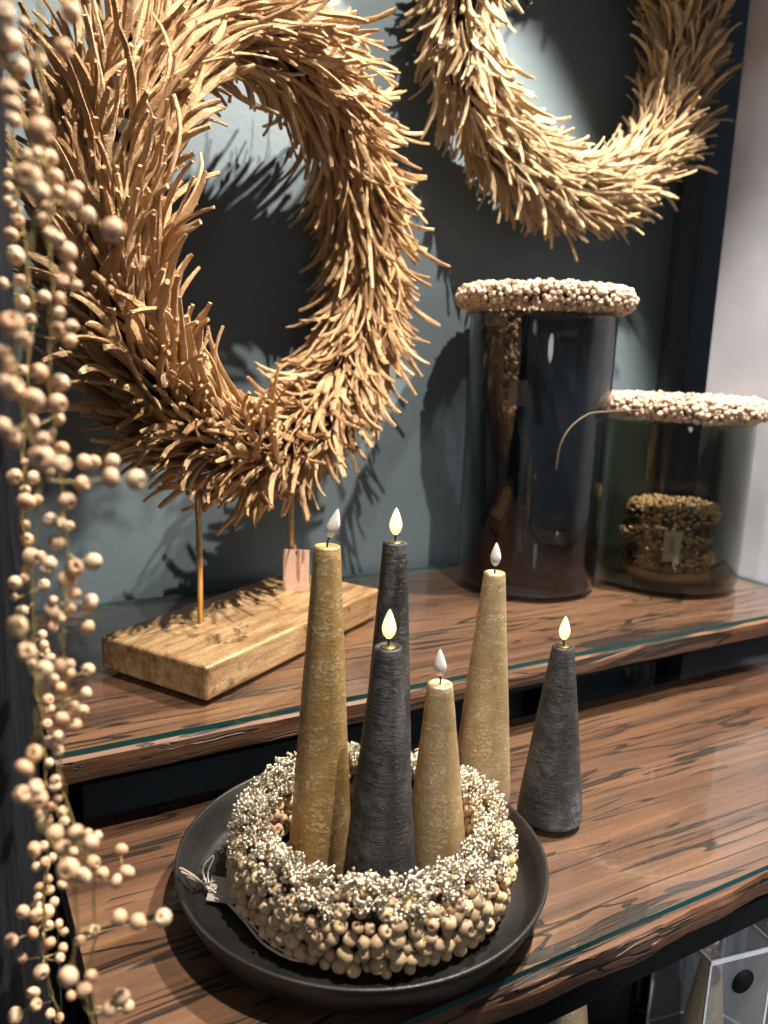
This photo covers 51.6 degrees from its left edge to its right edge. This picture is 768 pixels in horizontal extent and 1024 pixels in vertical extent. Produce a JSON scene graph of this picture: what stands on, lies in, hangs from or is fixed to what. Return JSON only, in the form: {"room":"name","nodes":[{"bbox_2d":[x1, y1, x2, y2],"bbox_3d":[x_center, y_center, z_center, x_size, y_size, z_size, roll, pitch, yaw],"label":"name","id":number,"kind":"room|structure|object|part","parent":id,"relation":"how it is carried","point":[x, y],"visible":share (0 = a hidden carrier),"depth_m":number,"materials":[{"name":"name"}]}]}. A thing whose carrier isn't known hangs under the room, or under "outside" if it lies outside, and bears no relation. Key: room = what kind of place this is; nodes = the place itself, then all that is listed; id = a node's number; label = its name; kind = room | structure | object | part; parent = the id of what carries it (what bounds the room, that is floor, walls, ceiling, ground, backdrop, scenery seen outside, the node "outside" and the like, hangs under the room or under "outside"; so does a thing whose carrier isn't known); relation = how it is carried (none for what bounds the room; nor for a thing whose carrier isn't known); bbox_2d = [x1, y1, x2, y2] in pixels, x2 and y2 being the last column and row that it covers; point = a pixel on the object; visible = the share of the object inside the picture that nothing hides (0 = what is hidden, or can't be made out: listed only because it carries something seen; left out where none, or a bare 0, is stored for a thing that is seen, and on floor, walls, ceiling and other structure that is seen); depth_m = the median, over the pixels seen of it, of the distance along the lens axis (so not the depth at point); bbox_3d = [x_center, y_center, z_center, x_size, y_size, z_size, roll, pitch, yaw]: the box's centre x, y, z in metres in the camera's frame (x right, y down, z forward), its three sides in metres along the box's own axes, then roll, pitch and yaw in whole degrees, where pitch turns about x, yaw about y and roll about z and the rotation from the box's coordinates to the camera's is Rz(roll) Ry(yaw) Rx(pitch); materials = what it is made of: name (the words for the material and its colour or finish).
{"room":"shop","nodes":[
{"label":"shop","id":0,"kind":"room"},
{"bbox_2d":[0,23,51,1023],"bbox_3d":[-0.911,-0.069,0.022,1.638,2.500,0.030,-4,13,-29],"label":"wall","id":1,"kind":"structure","parent":0,"point":[18,826],"depth_m":0.45,"materials":[{"name":"black paint"}]},
{"bbox_2d":[0,0,68,1023],"bbox_3d":[-0.184,0.021,0.404,0.040,0.586,0.030,-4,13,-29],"label":"bead garland","id":2,"kind":"object","parent":1,"relation":"hanging from","point":[15,256],"visible":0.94,"depth_m":0.41,"materials":[{"name":"brown wood"}]},
{"bbox_2d":[5,0,134,1023],"bbox_3d":[-0.146,0.020,0.373,0.048,0.536,0.032,-4,13,-29],"label":"bead garland","id":3,"kind":"object","parent":1,"relation":"hanging from","point":[66,251],"visible":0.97,"depth_m":0.36,"materials":[{"name":"brown wood"}]},
{"bbox_2d":[0,0,171,1023],"bbox_3d":[-0.120,0.019,0.322,0.065,0.456,0.032,-4,13,-29],"label":"bead garland","id":4,"kind":"object","parent":1,"relation":"hanging from","point":[27,177],"visible":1,"depth_m":0.30,"materials":[{"name":"brown wood"}]},
{"bbox_2d":[0,0,749,1023],"bbox_3d":[-0.204,-0.266,1.161,4.000,2.500,0.100,-4,13,-29],"label":"wall","id":5,"kind":"structure","parent":0,"point":[579,54],"depth_m":1.23,"materials":[{"name":"paint"}]},
{"bbox_2d":[399,0,745,261],"bbox_3d":[0.302,-0.706,1.178,0.615,0.639,0.183,-4,13,-29],"label":"wreath","id":6,"kind":"object","parent":5,"relation":"hanging from","point":[498,136],"visible":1,"depth_m":1.19,"materials":[{"name":"beige plant"}]},
{"bbox_2d":[625,0,725,692],"bbox_3d":[0.552,-0.306,1.513,0.055,2.500,0.018,-4,13,-29],"label":"trim","id":7,"kind":"structure","parent":5,"relation":"attached to","point":[687,221],"depth_m":1.49,"materials":[{"name":"paint"}]},
{"bbox_2d":[458,543,509,801],"bbox_3d":[0.099,0.153,0.757,0.058,0.255,0.058,-4,13,-29],"label":"candle","id":8,"kind":"object","parent":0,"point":[483,737],"visible":0.83,"depth_m":0.74,"materials":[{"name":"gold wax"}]},
{"bbox_2d":[680,0,767,679],"bbox_3d":[0.954,-0.155,0.820,0.182,2.500,1.330,-4,13,-29],"label":"wall","id":9,"kind":"structure","parent":0,"point":[738,360],"depth_m":1.29,"materials":[{"name":"grey paint"}]},
{"bbox_3d":[0.402,1.259,0.262,4.000,0.100,2.790,-4,13,-29],"label":"floor","id":10,"kind":"structure","parent":0,"visible":0},
{"bbox_2d":[31,547,767,1023],"bbox_3d":[0.078,0.567,1.181,1.072,0.880,0.419,-4,13,-29],"label":"display shelf","id":11,"kind":"object","parent":10,"relation":"on","point":[443,608],"visible":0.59,"depth_m":0.96,"materials":[{"name":"brown wood"}]},
{"bbox_3d":[-0.465,0.602,1.098,0.025,0.804,0.025,-4,13,-29],"label":"leg","id":12,"kind":"part","parent":11,"relation":"part of","materials":[{"name":"black metal"}]},
{"bbox_3d":[-0.322,0.656,0.846,0.025,0.804,0.025,-4,13,-29],"label":"leg","id":13,"kind":"part","parent":11,"relation":"part of","materials":[{"name":"black metal"}]},
{"bbox_3d":[-0.011,0.186,1.089,0.860,0.048,0.328,-4,13,-29],"label":"steel frame","id":14,"kind":"part","parent":11,"relation":"part of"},
{"bbox_2d":[33,545,767,759],"bbox_3d":[0.097,0.134,1.092,1.076,0.005,0.399,-4,13,-29],"label":"sheet","id":15,"kind":"object","parent":11,"relation":"on","point":[413,686],"visible":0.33,"depth_m":0.92,"materials":[{"name":"teal"}]},
{"bbox_2d":[5,0,450,699],"bbox_3d":[-0.141,-0.242,0.901,0.252,0.787,0.682,8,13,29],"label":"wreath","id":16,"kind":"object","parent":15,"relation":"on","point":[122,107],"visible":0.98,"depth_m":0.81,"materials":[{"name":"beige plant"}]},
{"bbox_3d":[-0.202,0.033,0.866,0.011,0.184,0.007,8,13,29],"label":"rod","id":17,"kind":"part","parent":16,"relation":"part of","materials":[{"name":"gold metal"}]},
{"bbox_3d":[-0.118,0.009,1.008,0.011,0.184,0.007,8,13,29],"label":"rod","id":18,"kind":"part","parent":16,"relation":"part of","materials":[{"name":"gold metal"}]},
{"bbox_2d":[457,310,618,598],"bbox_3d":[0.226,-0.091,1.202,0.212,0.402,0.212,-4,13,-29],"label":"glass vase","id":19,"kind":"object","parent":15,"relation":"on","point":[532,375],"visible":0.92,"depth_m":1.11,"materials":[{"name":"glass"}]},
{"bbox_2d":[455,278,639,316],"bbox_3d":[0.232,-0.234,1.173,0.260,0.194,0.263,7,12,25],"label":"ring","id":20,"kind":"object","parent":19,"relation":"on","point":[569,295],"visible":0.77,"depth_m":1.06,"materials":[{"name":"beige plant"}]},
{"bbox_2d":[596,417,756,594],"bbox_3d":[0.457,-0.019,1.266,0.223,0.254,0.223,-4,13,-29],"label":"glass vase","id":21,"kind":"object","parent":15,"relation":"on","point":[646,588],"visible":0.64,"depth_m":1.22,"materials":[{"name":"clear glass"}]},
{"bbox_2d":[555,390,767,469],"bbox_3d":[0.386,-0.130,1.201,0.433,0.101,0.260,-4,13,-29],"label":"ring","id":22,"kind":"object","parent":21,"relation":"on","point":[677,407],"visible":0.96,"depth_m":1.13,"materials":[{"name":"beige plant"}]},
{"bbox_2d":[620,558,710,583],"bbox_3d":[0.449,0.090,1.270,0.136,0.012,0.136,-4,13,-29],"label":"cork coaster","id":23,"kind":"object","parent":21,"relation":"in","point":[648,574],"visible":0.48,"depth_m":1.22,"materials":[{"name":"brown wood"}]},
{"bbox_2d":[620,542,715,574],"bbox_3d":[0.452,0.069,1.266,0.141,0.038,0.142,-4,13,-29],"label":"ring","id":24,"kind":"object","parent":23,"relation":"on","point":[700,561],"visible":0.73,"depth_m":1.22,"materials":[{"name":"brown plant"}]},
{"bbox_2d":[619,517,712,551],"bbox_3d":[0.446,0.033,1.260,0.143,0.038,0.143,-4,13,-29],"label":"ring","id":25,"kind":"object","parent":24,"relation":"on","point":[633,531],"visible":0.82,"depth_m":1.21,"materials":[{"name":"brown plant"}]},
{"bbox_2d":[626,493,721,561],"bbox_3d":[0.455,0.020,1.256,0.140,0.082,0.143,-2,12,-22],"label":"ring","id":26,"kind":"object","parent":25,"relation":"on","point":[657,509],"visible":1,"depth_m":1.20,"materials":[{"name":"brown plant"}]},
{"bbox_3d":[0.264,0.550,1.502,0.025,0.804,0.025,-4,13,-29],"label":"leg","id":27,"kind":"part","parent":11,"relation":"part of","materials":[{"name":"black metal"}]},
{"bbox_3d":[0.407,0.604,1.250,0.025,0.804,0.025,-4,13,-29],"label":"leg","id":28,"kind":"part","parent":11,"relation":"part of","materials":[{"name":"black metal"}]},
{"bbox_2d":[52,659,767,1023],"bbox_3d":[0.239,0.671,0.902,1.074,0.794,0.341,-4,13,-29],"label":"shelf","id":29,"kind":"object","parent":10,"relation":"on","point":[674,774],"visible":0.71,"depth_m":0.68,"materials":[{"name":"brown wood"}]},
{"bbox_3d":[-0.284,0.703,0.784,0.025,0.738,0.025,-4,13,-29],"label":"leg","id":30,"kind":"part","parent":29,"relation":"part of","materials":[{"name":"black metal"}]},
{"bbox_2d":[48,826,767,1023],"bbox_3d":[0.250,0.277,0.832,1.078,0.005,0.336,-4,13,-29],"label":"sheet","id":31,"kind":"object","parent":29,"relation":"on","point":[486,989],"visible":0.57,"depth_m":0.58,"materials":[{"name":"teal"}]},
{"bbox_2d":[174,766,548,1012],"bbox_3d":[-0.018,0.285,0.642,0.294,0.032,0.294,-4,13,-29],"label":"round tray","id":32,"kind":"object","parent":31,"relation":"on","point":[221,930],"visible":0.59,"depth_m":0.56,"materials":[{"name":"black metal"}]},
{"bbox_2d":[289,509,349,891],"bbox_3d":[-0.047,0.146,0.616,0.052,0.304,0.052,-4,13,-29],"label":"candle","id":33,"kind":"object","parent":32,"relation":"on","point":[320,817],"visible":0.88,"depth_m":0.60,"materials":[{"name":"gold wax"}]},
{"bbox_2d":[179,741,518,978],"bbox_3d":[-0.009,0.260,0.638,0.230,0.073,0.231,7,12,25],"label":"wreath","id":34,"kind":"object","parent":32,"relation":"on","point":[267,887],"visible":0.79,"depth_m":0.56,"materials":[{"name":"beige plant"}]},
{"bbox_3d":[-0.009,0.243,0.635,0.231,0.038,0.232,-4,13,-29],"label":"glitter trim","id":35,"kind":"part","parent":34,"relation":"part of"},
{"bbox_2d":[343,610,415,901],"bbox_3d":[0.000,0.186,0.593,0.060,0.238,0.060,-4,13,-29],"label":"candle","id":36,"kind":"object","parent":32,"relation":"on","point":[380,838],"visible":0.85,"depth_m":0.58,"materials":[{"name":"black wax"}]},
{"bbox_2d":[380,644,395,649],"bbox_3d":[0.003,0.097,0.576,0.011,0.002,0.011,5,11,15],"label":"cup","id":37,"kind":"object","parent":36,"relation":"on","point":[382,646],"depth_m":0.57,"materials":[{"name":"gold metal"}]},
{"bbox_2d":[368,507,411,791],"bbox_3d":[0.004,0.142,0.662,0.050,0.298,0.050,-4,13,-29],"label":"candle","id":38,"kind":"object","parent":32,"relation":"on","point":[393,578],"visible":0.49,"depth_m":0.64,"materials":[{"name":"black wax"}]},
{"bbox_2d":[388,540,401,543],"bbox_3d":[0.009,0.024,0.638,0.011,0.002,0.011,5,11,15],"label":"cup","id":39,"kind":"object","parent":38,"relation":"on","point":[389,541],"depth_m":0.64,"materials":[{"name":"gold metal"}]},
{"bbox_2d":[412,650,465,885],"bbox_3d":[0.046,0.201,0.637,0.052,0.195,0.052,-4,13,-29],"label":"candle","id":40,"kind":"object","parent":32,"relation":"on","point":[437,806],"visible":0.82,"depth_m":0.62,"materials":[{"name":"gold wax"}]},
{"bbox_2d":[517,617,581,831],"bbox_3d":[0.160,0.190,0.733,0.061,0.197,0.061,-4,13,-29],"label":"candle","id":41,"kind":"object","parent":31,"relation":"on","point":[550,794],"visible":0.99,"depth_m":0.72,"materials":[{"name":"black wax"}]},
{"bbox_2d":[557,644,569,648],"bbox_3d":[0.162,0.121,0.719,0.011,0.002,0.011,5,11,15],"label":"cup","id":42,"kind":"object","parent":41,"relation":"on","point":[559,646],"depth_m":0.72,"materials":[{"name":"gold metal"}]},
{"bbox_3d":[0.248,0.325,0.835,1.050,0.023,0.315,-4,13,-29],"label":"steel frame","id":43,"kind":"part","parent":29,"relation":"part of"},
{"bbox_2d":[634,918,767,1023],"bbox_3d":[0.233,0.821,0.931,0.975,0.490,0.250,-4,13,-29],"label":"storage shelf","id":44,"kind":"object","parent":10,"relation":"on","point":[672,984],"visible":0.02,"depth_m":0.97,"materials":[{"name":"black metal"}]},
{"bbox_2d":[548,1005,587,1023],"bbox_3d":[0.185,0.498,0.805,0.060,0.186,0.060,-4,13,-29],"label":"candle","id":45,"kind":"object","parent":44,"relation":"on","point":[579,1016],"visible":0.06,"depth_m":0.79,"materials":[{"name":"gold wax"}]},
{"bbox_2d":[646,924,767,1023],"bbox_3d":[0.324,0.501,0.803,0.077,0.191,0.077,-2,12,-18],"label":"box","id":46,"kind":"object","parent":44,"relation":"on","point":[744,979],"visible":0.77,"depth_m":0.76,"materials":[{"name":"clear plastic"}]},
{"bbox_2d":[681,941,722,1023],"bbox_3d":[0.324,0.502,0.803,0.054,0.183,0.054,-4,13,-29],"label":"candle","id":47,"kind":"object","parent":46,"relation":"in","point":[693,1011],"visible":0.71,"depth_m":0.79,"materials":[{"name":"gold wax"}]},
{"bbox_2d":[721,927,747,1023],"bbox_3d":[0.409,0.493,0.846,0.077,0.197,0.077,12,15,42],"label":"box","id":48,"kind":"object","parent":44,"relation":"on","point":[731,999],"visible":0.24,"depth_m":0.89,"materials":[{"name":"clear plastic"}]},
{"bbox_2d":[735,921,767,1023],"bbox_3d":[0.409,0.496,0.846,0.054,0.183,0.054,-4,13,-29],"label":"candle","id":49,"kind":"object","parent":48,"relation":"in","point":[750,1011],"visible":0.82,"depth_m":0.84,"materials":[{"name":"grey wax"}]}
]}

